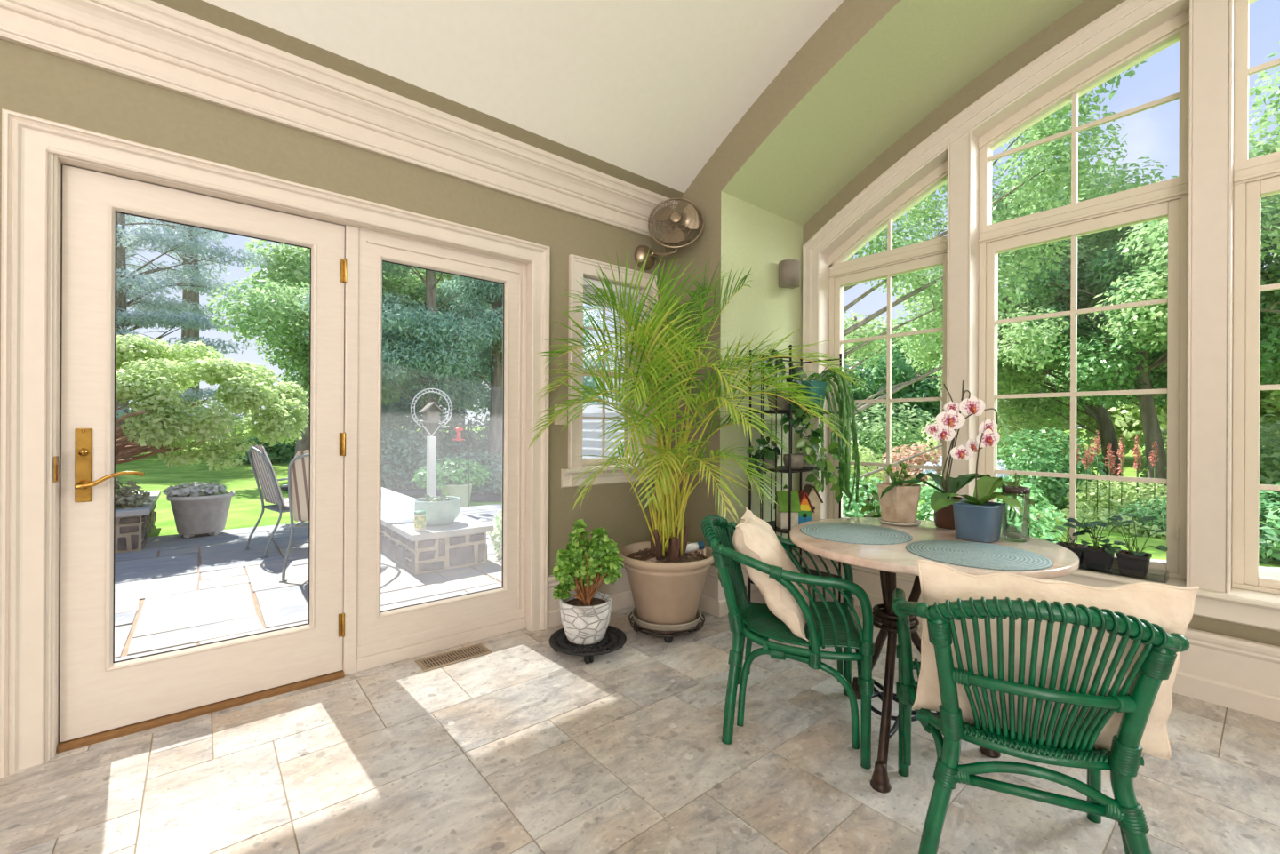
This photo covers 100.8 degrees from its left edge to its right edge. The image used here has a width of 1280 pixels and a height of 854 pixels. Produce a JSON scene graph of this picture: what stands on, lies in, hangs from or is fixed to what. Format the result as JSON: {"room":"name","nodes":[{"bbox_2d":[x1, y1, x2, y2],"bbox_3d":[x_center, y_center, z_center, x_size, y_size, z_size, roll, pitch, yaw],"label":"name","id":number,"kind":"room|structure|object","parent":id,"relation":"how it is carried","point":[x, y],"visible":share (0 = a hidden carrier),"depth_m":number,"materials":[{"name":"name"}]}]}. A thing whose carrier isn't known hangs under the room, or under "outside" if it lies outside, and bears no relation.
{"room":"sunroom","nodes":[
{"label":"sunroom","id":0,"kind":"room"},
{"bbox_2d":[0,39,665,575],"bbox_3d":[-2.573,-0.186,1.502,6.960,3.050,0.220,0,0,-40],"label":"wall","id":1,"kind":"structure","parent":0,"point":[34,83],"depth_m":2.39,"materials":[{"name":"paint"}]},
{"bbox_2d":[53,164,346,742],"bbox_3d":[-1.706,0.096,2.144,0.921,2.044,0.125,0,0,-40],"label":"door","id":2,"kind":"structure","parent":1,"relation":"in","point":[99,693],"depth_m":1.99,"materials":[{"name":"paint"}]},
{"bbox_2d":[56,669,344,753],"bbox_3d":[-1.738,1.132,2.189,0.893,0.024,0.138,0,0,-40],"label":"threshold","id":3,"kind":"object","parent":1,"relation":"attached to","point":[127,730],"depth_m":2.09,"materials":[{"name":"brown wood"}]},
{"bbox_2d":[0,108,550,778],"bbox_3d":[-1.319,0.057,2.394,2.030,2.178,0.072,0,0,-40],"label":"trim","id":4,"kind":"structure","parent":1,"relation":"attached to","point":[27,140],"depth_m":1.79,"materials":[{"name":"paint"}]},
{"bbox_2d":[44,147,535,762],"bbox_3d":[-1.372,0.098,2.475,1.855,2.095,0.220,0,0,-40],"label":"trim","id":5,"kind":"structure","parent":1,"relation":"attached to","point":[54,181],"depth_m":1.84,"materials":[{"name":"paint"}]},
{"bbox_2d":[0,0,678,240],"bbox_3d":[-2.458,-1.406,1.371,6.960,0.252,0.120,0,0,-40],"label":"trim","id":6,"kind":"structure","parent":1,"relation":"attached to","point":[149,42],"depth_m":2.23,"materials":[{"name":"paint"}]},
{"bbox_2d":[342,224,527,675],"bbox_3d":[-1.022,0.108,2.752,0.921,2.078,0.066,0,0,-40],"label":"door","id":7,"kind":"structure","parent":1,"relation":"in","point":[373,637],"depth_m":2.58,"materials":[{"name":"paint"}]},
{"bbox_2d":[548,562,634,628],"bbox_3d":[-0.178,1.007,3.330,0.928,0.290,0.036,0,0,-40],"label":"baseboard","id":8,"kind":"structure","parent":1,"relation":"attached to","point":[620,593],"depth_m":3.32,"materials":[{"name":"paint"}]},
{"bbox_2d":[560,254,662,487],"bbox_3d":[-0.187,-0.329,3.392,0.775,1.380,0.202,0,0,-40],"label":"window","id":9,"kind":"structure","parent":1,"relation":"in","point":[582,267],"depth_m":3.22,"materials":[{"name":"paint"}]},
{"bbox_2d":[634,198,703,270],"bbox_3d":[0.183,-1.250,3.386,0.262,0.420,0.396,0,0,-40],"label":"wall fan","id":10,"kind":"object","parent":1,"relation":"attached to","point":[689,218],"visible":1,"depth_m":3.33,"materials":[{"name":"silver metal"}]},
{"bbox_2d":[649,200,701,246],"bbox_3d":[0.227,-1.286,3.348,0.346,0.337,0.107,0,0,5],"label":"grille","id":11,"kind":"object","parent":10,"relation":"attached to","point":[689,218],"depth_m":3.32,"materials":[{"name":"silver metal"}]},
{"bbox_2d":[648,198,702,246],"bbox_3d":[0.225,-1.287,3.331,0.256,0.337,0.256,0,0,-40],"label":"grille","id":12,"kind":"object","parent":10,"relation":"attached to","point":[689,218],"depth_m":3.32,"materials":[{"name":"silver metal"}]},
{"bbox_2d":[151,0,844,200],"bbox_3d":[-0.302,-1.913,-1.299,7.060,1.253,7.380,0,0,-40],"label":"ceiling","id":13,"kind":"structure","parent":0,"point":[642,93],"depth_m":2.56,"materials":[{"name":"paint"}]},
{"bbox_2d":[0,592,1279,853],"bbox_3d":[0.028,1.154,-0.909,7.990,0.003,7.140,0,0,-40],"label":"floor","id":14,"kind":"structure","parent":0,"point":[523,747],"depth_m":1.75,"materials":[{"name":"tile"}]},
{"bbox_2d":[415,643,492,671],"bbox_3d":[-0.925,1.145,2.640,0.336,0.006,0.144,0,0,-40],"label":"floor vent","id":15,"kind":"object","parent":14,"relation":"in","point":[452,657],"visible":1,"depth_m":2.63,"materials":[{"name":"metal"}]},
{"bbox_2d":[548,625,626,664],"bbox_3d":[-0.268,1.118,2.733,0.398,0.066,0.398,0,0,-31],"label":"caddy","id":16,"kind":"object","parent":14,"relation":"on","point":[614,638],"visible":0.62,"depth_m":2.64,"materials":[{"name":"black metal"}]},
{"bbox_2d":[552,519,623,645],"bbox_3d":[-0.271,0.776,2.725,0.355,0.619,0.268,0,0,-15],"label":"potted plant","id":17,"kind":"object","parent":16,"relation":"on","point":[585,612],"visible":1,"depth_m":2.67,"materials":[{"name":"plant"}]},
{"bbox_2d":[559,591,611,645],"bbox_3d":[-0.279,0.983,2.724,0.268,0.204,0.268,0,0,-40],"label":"pot","id":18,"kind":"object","parent":17,"relation":"on","point":[585,620],"depth_m":2.63,"materials":[{"name":"ceramic"}]},
{"bbox_2d":[628,612,704,643],"bbox_3d":[0.150,1.114,2.997,0.433,0.079,0.433,0,0,-40],"label":"caddy","id":19,"kind":"object","parent":14,"relation":"on","point":[668,636],"visible":0.48,"depth_m":2.83,"materials":[{"name":"metal"}]},
{"bbox_2d":[528,246,871,631],"bbox_3d":[0.311,0.046,2.856,1.804,2.104,0.969,0,0,-1],"label":"potted palm","id":20,"kind":"object","parent":19,"relation":"on","point":[667,582],"visible":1,"depth_m":2.80,"materials":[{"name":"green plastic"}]},
{"bbox_2d":[617,541,714,624],"bbox_3d":[0.151,0.892,2.997,0.558,0.383,0.558,0,0,-40],"label":"pot","id":21,"kind":"object","parent":20,"relation":"on","point":[667,587],"depth_m":2.83,"materials":[{"name":"beige ceramic"}]},
{"bbox_2d":[701,514,874,769],"bbox_3d":[0.558,0.765,2.121,0.625,0.787,0.600,0,0,15],"label":"rattan armchair","id":22,"kind":"object","parent":14,"relation":"on","point":[828,624],"visible":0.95,"depth_m":1.94,"materials":[{"name":"green wicker"}]},
{"bbox_2d":[732,507,808,641],"bbox_3d":[0.526,0.563,2.130,0.295,0.405,0.465,0,0,15],"label":"throw pillow","id":23,"kind":"object","parent":22,"relation":"on","point":[753,537],"visible":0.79,"depth_m":1.95,"materials":[{"name":"beige fabric"}]},
{"bbox_2d":[748,344,842,602],"bbox_3d":[0.991,0.340,3.367,0.575,1.636,0.311,0,0,-40],"label":"rack","id":24,"kind":"object","parent":14,"relation":"on","point":[781,468],"visible":0.43,"depth_m":3.28,"materials":[{"name":"black metal"}]},
{"bbox_2d":[773,484,800,528],"bbox_3d":[0.892,0.479,3.214,0.129,0.262,0.130,0,0,-2],"label":"birdhouse","id":25,"kind":"object","parent":24,"relation":"on","point":[781,496],"visible":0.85,"depth_m":3.17,"materials":[{"name":"green paint"}]},
{"bbox_2d":[755,349,823,443],"bbox_3d":[0.878,-0.189,3.193,0.391,0.583,0.276,0,0,10],"label":"potted hoya","id":26,"kind":"object","parent":24,"relation":"on","point":[800,412],"visible":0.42,"depth_m":3.19,"materials":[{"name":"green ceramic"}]},
{"bbox_2d":[766,519,822,534],"bbox_3d":[0.989,0.617,3.367,0.567,0.013,0.303,0,0,-40],"label":"shelf","id":27,"kind":"object","parent":24,"relation":"attached to","point":[772,523],"depth_m":3.16,"materials":[{"name":"black metal"}]},
{"bbox_2d":[783,413,837,492],"bbox_3d":[1.015,0.153,3.171,0.321,0.473,0.196,0,0,28],"label":"ivy","id":28,"kind":"object","parent":24,"relation":"on","point":[798,461],"visible":0.94,"depth_m":3.13,"materials":[{"name":"green plant"}]},
{"bbox_2d":[792,364,866,510],"bbox_3d":[1.175,0.061,3.339,0.434,0.929,0.235,0,0,33],"label":"potted cactus","id":29,"kind":"object","parent":24,"relation":"on","point":[844,395],"visible":0.88,"depth_m":3.32,"materials":[{"name":"green plant"}]},
{"bbox_2d":[792,380,827,411],"bbox_3d":[1.082,-0.194,3.401,0.199,0.190,0.159,0,0,-40],"label":"planter","id":30,"kind":"object","parent":29,"relation":"on","point":[822,391],"depth_m":3.35,"materials":[{"name":"teal ceramic"}]},
{"bbox_2d":[789,517,1079,793],"bbox_3d":[1.052,0.790,2.006,0.940,0.736,0.940,0,0,-40],"label":"bistro table","id":31,"kind":"object","parent":14,"relation":"on","point":[890,560],"visible":0.56,"depth_m":1.86,"materials":[{"name":"stone"}]},
{"bbox_2d":[800,522,912,544],"bbox_3d":[0.848,0.418,2.095,0.410,0.005,0.410,0,0,-40],"label":"placemat","id":32,"kind":"object","parent":31,"relation":"on","point":[852,533],"visible":1,"depth_m":2.06,"materials":[{"name":"teal fabric"}]},
{"bbox_2d":[877,461,921,526],"bbox_3d":[1.139,0.285,2.328,0.176,0.272,0.192,0,0,30],"label":"potted succulent","id":33,"kind":"object","parent":31,"relation":"on","point":[899,506],"visible":0.87,"depth_m":2.27,"materials":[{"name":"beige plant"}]},
{"bbox_2d":[877,482,920,523],"bbox_3d":[1.139,0.332,2.328,0.169,0.161,0.192,0,0,30],"label":"pot","id":34,"kind":"object","parent":33,"relation":"on","point":[900,504],"depth_m":2.26,"materials":[{"name":"ceramic"}]},
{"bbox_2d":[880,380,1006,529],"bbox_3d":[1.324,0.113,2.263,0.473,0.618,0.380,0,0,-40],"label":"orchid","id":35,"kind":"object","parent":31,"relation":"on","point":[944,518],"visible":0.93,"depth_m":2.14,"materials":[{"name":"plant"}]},
{"bbox_2d":[905,540,1053,570],"bbox_3d":[1.110,0.420,1.756,0.410,0.005,0.410,0,0,-40],"label":"placemat","id":36,"kind":"object","parent":31,"relation":"on","point":[966,554],"visible":1,"depth_m":1.72,"materials":[{"name":"teal fabric"}]},
{"bbox_2d":[933,432,1034,543],"bbox_3d":[1.315,0.222,1.985,0.482,0.400,0.235,0,0,-40],"label":"potted orchid","id":37,"kind":"object","parent":31,"relation":"on","point":[979,519],"visible":0.98,"depth_m":1.96,"materials":[{"name":"blue ceramic"}]},
{"bbox_2d":[1001,472,1030,542],"bbox_3d":[1.408,0.298,1.984,0.088,0.250,0.088,0,0,-40],"label":"glass jar","id":38,"kind":"object","parent":31,"relation":"on","point":[1011,533],"visible":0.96,"depth_m":1.97,"materials":[{"name":"clear glass"}]},
{"bbox_2d":[891,588,1189,853],"bbox_3d":[0.997,0.768,1.402,0.600,0.787,0.625,0,0,24],"label":"rattan armchair","id":39,"kind":"object","parent":14,"relation":"on","point":[1155,664],"visible":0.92,"depth_m":1.21,"materials":[{"name":"green wicker"}]},
{"bbox_2d":[912,559,1199,759],"bbox_3d":[0.991,0.573,1.310,0.556,0.455,0.227,0,0,22],"label":"throw pillow","id":40,"kind":"object","parent":39,"relation":"on","point":[1169,607],"visible":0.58,"depth_m":1.24,"materials":[{"name":"beige fabric"}]},
{"bbox_2d":[664,143,803,566],"bbox_3d":[0.720,-0.794,3.910,1.180,4.300,0.720,0,0,-40],"label":"wall pier","id":41,"kind":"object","parent":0,"point":[748,236],"visible":0.23,"depth_m":3.42,"materials":[{"name":"paint"}]},
{"bbox_2d":[720,0,1085,226],"bbox_3d":[2.868,-2.186,1.334,1.180,1.494,5.980,0,0,-40],"label":"arched ceiling","id":42,"kind":"structure","parent":0,"point":[873,70],"depth_m":2.89,"materials":[{"name":"paint"}]},
{"bbox_2d":[582,0,1279,646],"bbox_3d":[1.938,-0.538,3.110,0.308,4.000,9.890,0,0,-40],"label":"wall","id":43,"kind":"structure","parent":0,"point":[1088,11],"depth_m":3.05,"materials":[{"name":"paint"}]},
{"bbox_2d":[715,548,799,617],"bbox_3d":[0.826,1.012,3.514,0.910,0.290,0.036,0,0,-40],"label":"baseboard","id":44,"kind":"structure","parent":43,"relation":"attached to","point":[756,596],"depth_m":3.26,"materials":[{"name":"paint"}]},
{"bbox_2d":[828,160,947,519],"bbox_3d":[1.629,-0.464,3.475,0.115,2.309,0.823,0,0,-40],"label":"window","id":45,"kind":"structure","parent":43,"relation":"in","point":[932,253],"depth_m":3.48,"materials":[{"name":"beige paint"}]},
{"bbox_2d":[945,129,979,497],"bbox_3d":[1.896,-0.486,3.084,0.226,2.361,0.120,0,0,-40],"label":"trim","id":46,"kind":"structure","parent":43,"relation":"attached to","point":[963,156],"depth_m":3.01,"materials":[{"name":"paint"}]},
{"bbox_2d":[801,0,1189,519],"bbox_3d":[3.115,-0.713,1.545,0.160,2.827,5.944,0,0,-40],"label":"trim","id":47,"kind":"structure","parent":43,"relation":"attached to","point":[1129,20],"depth_m":3.03,"materials":[{"name":"paint"}]},
{"bbox_2d":[801,549,1279,721],"bbox_3d":[3.042,1.023,1.491,0.036,0.290,5.979,0,0,-40],"label":"baseboard","id":48,"kind":"structure","parent":43,"relation":"attached to","point":[1233,673],"depth_m":2.22,"materials":[{"name":"paint"}]},
{"bbox_2d":[977,8,1189,580],"bbox_3d":[2.241,-0.602,2.740,0.115,2.591,0.850,0,0,-40],"label":"window","id":49,"kind":"structure","parent":43,"relation":"in","point":[1168,198],"depth_m":2.64,"materials":[{"name":"beige paint"}]},
{"bbox_2d":[1048,563,1279,631],"bbox_3d":[3.132,0.761,1.565,0.296,0.125,5.978,0,0,-40],"label":"trim","id":50,"kind":"structure","parent":43,"relation":"attached to","point":[1256,609],"depth_m":2.23,"materials":[{"name":"beige paint"}]},
{"bbox_2d":[1078,564,1168,583],"bbox_3d":[2.256,0.676,2.547,0.130,0.035,0.400,0,0,-40],"label":"acrylic tray","id":51,"kind":"object","parent":50,"relation":"on","point":[1157,579],"visible":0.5,"depth_m":2.46,"materials":[{"name":"clear plastic"}]},
{"bbox_2d":[1073,517,1122,571],"bbox_3d":[2.206,0.559,2.558,0.169,0.253,0.194,0,0,-40],"label":"potted plant","id":52,"kind":"object","parent":51,"relation":"on","point":[1097,557],"visible":0.98,"depth_m":2.55,"materials":[{"name":"black"}]},
{"bbox_2d":[1098,513,1167,576],"bbox_3d":[2.286,0.547,2.463,0.167,0.279,0.238,0,0,-40],"label":"potted plant","id":53,"kind":"object","parent":51,"relation":"on","point":[1131,562],"visible":1,"depth_m":2.45,"materials":[{"name":"black"}]},
{"bbox_2d":[1186,0,1234,592],"bbox_3d":[2.518,-0.618,2.335,0.226,2.630,0.127,0,0,-40],"label":"trim","id":54,"kind":"structure","parent":43,"relation":"attached to","point":[1212,22],"depth_m":2.27,"materials":[{"name":"paint"}]},
{"bbox_2d":[1232,0,1279,594],"bbox_3d":[2.866,-0.649,1.988,0.115,2.692,0.850,0,0,-40],"label":"window","id":55,"kind":"structure","parent":43,"relation":"in","point":[1256,178],"depth_m":2.27,"materials":[{"name":"beige paint"}]},
{"label":"outside","id":56,"kind":"structure","parent":0,"visible":0},
{"bbox_2d":[280,477,502,502],"bbox_3d":[-3.497,1.315,12.962,8.800,0.240,6.000,0,0,-40],"label":"bed","id":57,"kind":"object","parent":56,"point":[485,497],"visible":0.09,"depth_m":10.32,"materials":[{"name":"white stone"}]},
{"bbox_2d":[296,261,501,472],"bbox_3d":[-5.207,-3.023,12.962,4.172,9.005,4.590,0,0,17],"label":"tree","id":58,"kind":"object","parent":57,"relation":"on","point":[435,334],"visible":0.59,"depth_m":12.24,"materials":[{"name":"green plant"}]},
{"bbox_2d":[381,427,440,490],"bbox_3d":[-5.043,0.726,10.891,1.885,1.429,1.460,0,0,-40],"label":"shrub","id":59,"kind":"object","parent":57,"relation":"on","point":[398,475],"visible":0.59,"depth_m":10.69,"materials":[{"name":"green plant"}]},
{"bbox_2d":[410,275,503,469],"bbox_3d":[-3.835,-2.985,14.295,4.519,9.005,4.072,0,0,5],"label":"tree","id":60,"kind":"object","parent":57,"relation":"on","point":[494,352],"visible":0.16,"depth_m":14.04,"materials":[{"name":"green plant"}]},
{"bbox_2d":[424,448,502,494],"bbox_3d":[-3.575,1.046,11.188,1.829,1.151,1.481,0,0,-40],"label":"shrub","id":61,"kind":"object","parent":57,"relation":"on","point":[495,480],"visible":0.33,"depth_m":11.03,"materials":[{"name":"green plant"}]},
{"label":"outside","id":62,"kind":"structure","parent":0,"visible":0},
{"bbox_2d":[115,426,1279,567],"bbox_3d":[0.259,0.364,25.895,85.500,2.241,67.500,0,0,-40],"label":"lawn","id":63,"kind":"structure","parent":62,"point":[245,508],"depth_m":10.45,"materials":[{"name":"green plant"}]},
{"bbox_2d":[115,490,160,552],"bbox_3d":[-6.600,0.981,4.792,3.280,0.395,1.960,0,0,-40],"label":"stone planter","id":64,"kind":"object","parent":63,"relation":"on","point":[133,526],"visible":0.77,"depth_m":5.06,"materials":[{"name":"stone"}]},
{"bbox_2d":[115,476,151,509],"bbox_3d":[-5.573,0.632,4.937,1.557,0.494,0.470,0,0,-33],"label":"shrub","id":65,"kind":"object","parent":64,"relation":"on","point":[124,496],"visible":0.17,"depth_m":5.21,"materials":[{"name":"green plant"}]},
{"bbox_2d":[115,334,309,471],"bbox_3d":[-5.565,-0.079,5.979,2.917,1.903,2.507,0,0,-5],"label":"tree","id":66,"kind":"object","parent":64,"relation":"on","point":[159,371],"visible":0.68,"depth_m":5.70,"materials":[{"name":"green plant"}]},
{"bbox_2d":[115,212,266,460],"bbox_3d":[-15.790,-4.984,15.937,7.420,12.034,8.353,0,0,6],"label":"spruce","id":67,"kind":"object","parent":63,"relation":"on","point":[182,314],"visible":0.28,"depth_m":16.10,"materials":[{"name":"grey plant"}]},
{"bbox_2d":[125,217,276,445],"bbox_3d":[-18.354,-8.220,21.048,6.585,18.012,6.024,0,0,25],"label":"pine tree","id":68,"kind":"object","parent":63,"relation":"on","point":[191,296],"visible":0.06,"depth_m":21.19,"materials":[{"name":"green plant"}]},
{"bbox_2d":[225,436,297,464],"bbox_3d":[-10.600,0.715,16.177,3.474,1.119,1.141,0,0,-40],"label":"shrub","id":69,"kind":"object","parent":63,"relation":"on","point":[277,453],"visible":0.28,"depth_m":15.64,"materials":[{"name":"green plant"}]},
{"bbox_2d":[146,504,502,543],"bbox_3d":[-5.755,1.250,5.040,9.600,0.145,0.400,0,0,-40],"label":"patio paving","id":70,"kind":"structure","parent":63,"relation":"on","point":[260,529],"depth_m":6.03,"materials":[{"name":"grey stone"}]},
{"bbox_2d":[161,481,235,537],"bbox_3d":[-4.828,0.886,5.808,0.620,0.590,0.584,0,0,-40],"label":"pot","id":71,"kind":"object","parent":70,"relation":"on","point":[197,508],"visible":1,"depth_m":5.64,"materials":[{"name":"stone"}]},
{"bbox_2d":[206,245,449,455],"bbox_3d":[-7.969,-2.555,14.347,5.119,7.635,5.419,0,0,-23],"label":"tree","id":72,"kind":"object","parent":63,"relation":"on","point":[279,312],"visible":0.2,"depth_m":12.82,"materials":[{"name":"green plant"}]},
{"bbox_2d":[239,238,444,355],"bbox_3d":[-14.181,-5.013,26.415,9.428,12.015,8.484,0,0,-23],"label":"oak tree","id":73,"kind":"object","parent":63,"relation":"on","point":[289,267],"visible":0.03,"depth_m":23.61,"materials":[{"name":"green plant"}]},
{"bbox_2d":[273,318,424,452],"bbox_3d":[-9.493,-1.863,17.593,4.950,6.330,4.323,0,0,-8],"label":"tree","id":74,"kind":"object","parent":63,"relation":"on","point":[404,404],"visible":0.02,"depth_m":17.16,"materials":[{"name":"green plant"}]},
{"bbox_2d":[410,388,452,496],"bbox_3d":[-3.068,0.383,7.789,0.545,1.907,0.298,0,0,-28],"label":"bird feeder","id":75,"kind":"object","parent":63,"relation":"on","point":[429,417],"visible":0.97,"depth_m":7.76,"materials":[{"name":"white paint"}]},
{"bbox_2d":[381,405,488,467],"bbox_3d":[-5.953,0.529,15.331,3.900,2.356,1.757,0,0,-42],"label":"shrub","id":76,"kind":"object","parent":63,"relation":"on","point":[446,446],"visible":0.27,"depth_m":15.25,"materials":[{"name":"green plant"}]},
{"bbox_2d":[410,456,491,506],"bbox_3d":[-3.123,0.941,8.971,1.396,0.890,0.951,0,0,-40],"label":"urn planter","id":77,"kind":"object","parent":63,"relation":"on","point":[452,479],"visible":0.88,"depth_m":8.79,"materials":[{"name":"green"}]},
{"bbox_2d":[440,288,614,431],"bbox_3d":[-3.833,-2.179,20.289,6.160,7.062,7.412,0,0,13],"label":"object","id":78,"kind":"object","parent":63,"relation":"on","point":[586,382],"visible":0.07,"depth_m":20.22,"materials":[{"name":"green plant"}]},
{"bbox_2d":[842,475,919,519],"bbox_3d":[3.203,1.183,7.738,1.424,0.939,1.639,0,0,-40],"label":"shrub","id":79,"kind":"object","parent":63,"relation":"on","point":[854,510],"visible":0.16,"depth_m":7.40,"materials":[{"name":"green plant"}]},
{"bbox_2d":[843,314,941,452],"bbox_3d":[11.493,-1.508,23.615,6.723,6.767,7.083,0,0,-18],"label":"tree","id":80,"kind":"object","parent":63,"relation":"on","point":[876,380],"visible":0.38,"depth_m":21.73,"materials":[{"name":"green plant"}]},
{"bbox_2d":[849,402,937,463],"bbox_3d":[8.523,0.287,19.413,4.170,2.617,4.799,0,0,-42],"label":"shrub","id":81,"kind":"object","parent":63,"relation":"on","point":[876,435],"visible":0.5,"depth_m":18.14,"materials":[{"name":"green plant"}]},
{"bbox_2d":[877,443,942,498],"bbox_3d":[6.108,1.035,11.734,1.578,1.363,1.674,0,0,-43],"label":"shrub","id":82,"kind":"object","parent":63,"relation":"on","point":[913,472],"visible":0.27,"depth_m":11.43,"materials":[{"name":"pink plant"}]},
{"bbox_2d":[916,474,1067,543],"bbox_3d":[4.118,1.098,6.477,1.597,1.145,1.777,0,0,-40],"label":"shrub","id":83,"kind":"object","parent":63,"relation":"on","point":[925,511],"visible":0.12,"depth_m":6.01,"materials":[{"name":"green plant"}]},
{"bbox_2d":[916,403,1090,466],"bbox_3d":[9.911,0.517,14.682,3.304,2.453,4.080,0,0,-40],"label":"shrub","id":84,"kind":"object","parent":63,"relation":"on","point":[1015,417],"visible":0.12,"depth_m":13.75,"materials":[{"name":"green plant"}]},
{"bbox_2d":[843,60,1167,497],"bbox_3d":[4.620,-2.940,9.054,6.169,9.016,4.050,0,0,15],"label":"tree","id":85,"kind":"object","parent":63,"relation":"on","point":[1062,164],"visible":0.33,"depth_m":8.80,"materials":[{"name":"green plant"}]},
{"bbox_2d":[878,102,1135,454],"bbox_3d":[9.048,-3.514,13.482,5.580,10.168,5.310,0,0,22],"label":"tree","id":86,"kind":"object","parent":63,"relation":"on","point":[1084,240],"visible":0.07,"depth_m":12.64,"materials":[{"name":"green plant"}]},
{"bbox_2d":[903,168,1167,485],"bbox_3d":[11.277,-2.453,14.041,7.414,8.028,6.572,0,0,15],"label":"tree","id":87,"kind":"object","parent":63,"relation":"on","point":[1021,382],"visible":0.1,"depth_m":13.68,"materials":[{"name":"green plant"}]},
{"bbox_2d":[926,294,1167,455],"bbox_3d":[16.954,-2.556,22.433,8.469,7.532,7.650,0,0,34],"label":"tree","id":88,"kind":"object","parent":63,"relation":"on","point":[1092,420],"visible":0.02,"depth_m":21.01,"materials":[{"name":"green plant"}]},
{"bbox_2d":[997,427,1107,510],"bbox_3d":[7.944,0.868,10.495,2.514,1.744,2.077,0,0,-40],"label":"shrub","id":89,"kind":"object","parent":63,"relation":"on","point":[1053,489],"visible":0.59,"depth_m":9.96,"materials":[{"name":"green plant"}]},
{"bbox_2d":[1036,508,1166,539],"bbox_3d":[7.219,1.448,7.569,0.905,0.460,2.617,0,0,-40],"label":"shrub","id":90,"kind":"object","parent":63,"relation":"on","point":[1100,516],"visible":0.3,"depth_m":7.69,"materials":[{"name":"green plant"}]},
{"bbox_2d":[1064,476,1167,518],"bbox_3d":[7.782,1.230,8.481,1.511,0.893,1.612,0,0,-40],"label":"shrub","id":91,"kind":"object","parent":63,"relation":"on","point":[1129,497],"visible":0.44,"depth_m":8.32,"materials":[{"name":"green plant"}]},
{"bbox_2d":[1076,430,1159,517],"bbox_3d":[7.651,0.714,8.408,1.244,1.315,1.049,0,0,4],"label":"astilbe","id":92,"kind":"object","parent":63,"relation":"on","point":[1091,460],"visible":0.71,"depth_m":8.12,"materials":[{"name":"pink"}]},
{"bbox_2d":[1117,496,1166,535],"bbox_3d":[7.550,1.335,7.481,1.126,0.680,1.248,0,0,-40],"label":"shrub","id":93,"kind":"object","parent":63,"relation":"on","point":[1147,510],"visible":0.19,"depth_m":7.53,"materials":[{"name":"green plant"}]},
{"bbox_2d":[1007,175,1279,500],"bbox_3d":[10.390,-1.619,10.574,4.857,6.459,5.101,0,0,10],"label":"tree","id":94,"kind":"object","parent":63,"relation":"on","point":[1124,360],"visible":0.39,"depth_m":10.48,"materials":[{"name":"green plant"}]},
{"bbox_2d":[1048,366,1279,455],"bbox_3d":[20.820,-2.290,18.913,8.568,7.357,8.059,0,0,19],"label":"tree","id":95,"kind":"object","parent":63,"relation":"on","point":[1162,413],"visible":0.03,"depth_m":18.27,"materials":[{"name":"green plant"}]},
{"bbox_2d":[1092,41,1279,384],"bbox_3d":[11.528,-2.187,7.459,6.342,7.561,6.972,0,0,-25],"label":"tree","id":96,"kind":"object","parent":63,"relation":"on","point":[1156,241],"visible":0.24,"depth_m":8.72,"materials":[{"name":"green plant"}]},
{"bbox_2d":[1138,423,1279,508],"bbox_3d":[11.475,0.822,9.954,2.568,1.828,3.335,0,0,-40],"label":"shrub","id":97,"kind":"object","parent":63,"relation":"on","point":[1268,475],"visible":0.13,"depth_m":9.43,"materials":[{"name":"green plant"}]},
{"bbox_2d":[1258,481,1279,562],"bbox_3d":[7.477,1.152,6.027,1.676,1.044,1.547,0,0,-40],"label":"shrub","id":98,"kind":"object","parent":63,"relation":"on","point":[1269,527],"visible":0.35,"depth_m":5.84,"materials":[{"name":"green plant"}]},
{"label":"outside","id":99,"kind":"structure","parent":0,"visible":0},
{"bbox_2d":[114,508,502,661],"bbox_3d":[-4.253,1.195,3.232,9.606,0.008,4.507,0,0,-40],"label":"patio","id":100,"kind":"structure","parent":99,"point":[170,596],"depth_m":3.98,"materials":[{"name":"grey stone"}]},
{"bbox_2d":[243,445,292,558],"bbox_3d":[-3.449,0.688,5.247,0.605,1.031,0.676,0,0,38],"label":"patio chair","id":101,"kind":"object","parent":100,"relation":"on","point":[268,482],"visible":0.59,"depth_m":5.07,"materials":[{"name":"grey metal"}]},
{"bbox_2d":[250,445,292,507],"bbox_3d":[-3.450,0.469,5.246,0.470,0.592,0.600,0,0,38],"label":"cushion","id":102,"kind":"object","parent":101,"relation":"on","point":[268,482],"depth_m":5.06,"materials":[{"name":"grey fabric"}]},
{"bbox_2d":[279,449,381,582],"bbox_3d":[-2.580,0.693,4.450,0.605,1.031,0.676,0,0,-12],"label":"patio chair","id":103,"kind":"object","parent":100,"relation":"on","point":[299,467],"visible":0.25,"depth_m":4.19,"materials":[{"name":"grey metal"}]},
{"bbox_2d":[290,449,309,521],"bbox_3d":[-2.578,0.473,4.448,0.470,0.592,0.600,0,0,-12],"label":"cushion","id":104,"kind":"object","parent":103,"relation":"on","point":[300,465],"depth_m":4.19,"materials":[{"name":"beige fabric"}]},
{"bbox_2d":[380,487,493,575],"bbox_3d":[-3.089,1.028,6.301,0.690,0.338,4.794,0,0,-40],"label":"stone wall","id":105,"kind":"structure","parent":100,"relation":"on","point":[461,542],"depth_m":4.56,"materials":[{"name":"grey stone"}]},
{"bbox_2d":[414,490,461,526],"bbox_3d":[-1.810,0.716,4.740,0.392,0.297,0.392,0,0,-40],"label":"bowl","id":106,"kind":"object","parent":105,"relation":"on","point":[443,509],"visible":0.94,"depth_m":4.61,"materials":[{"name":"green ceramic"}]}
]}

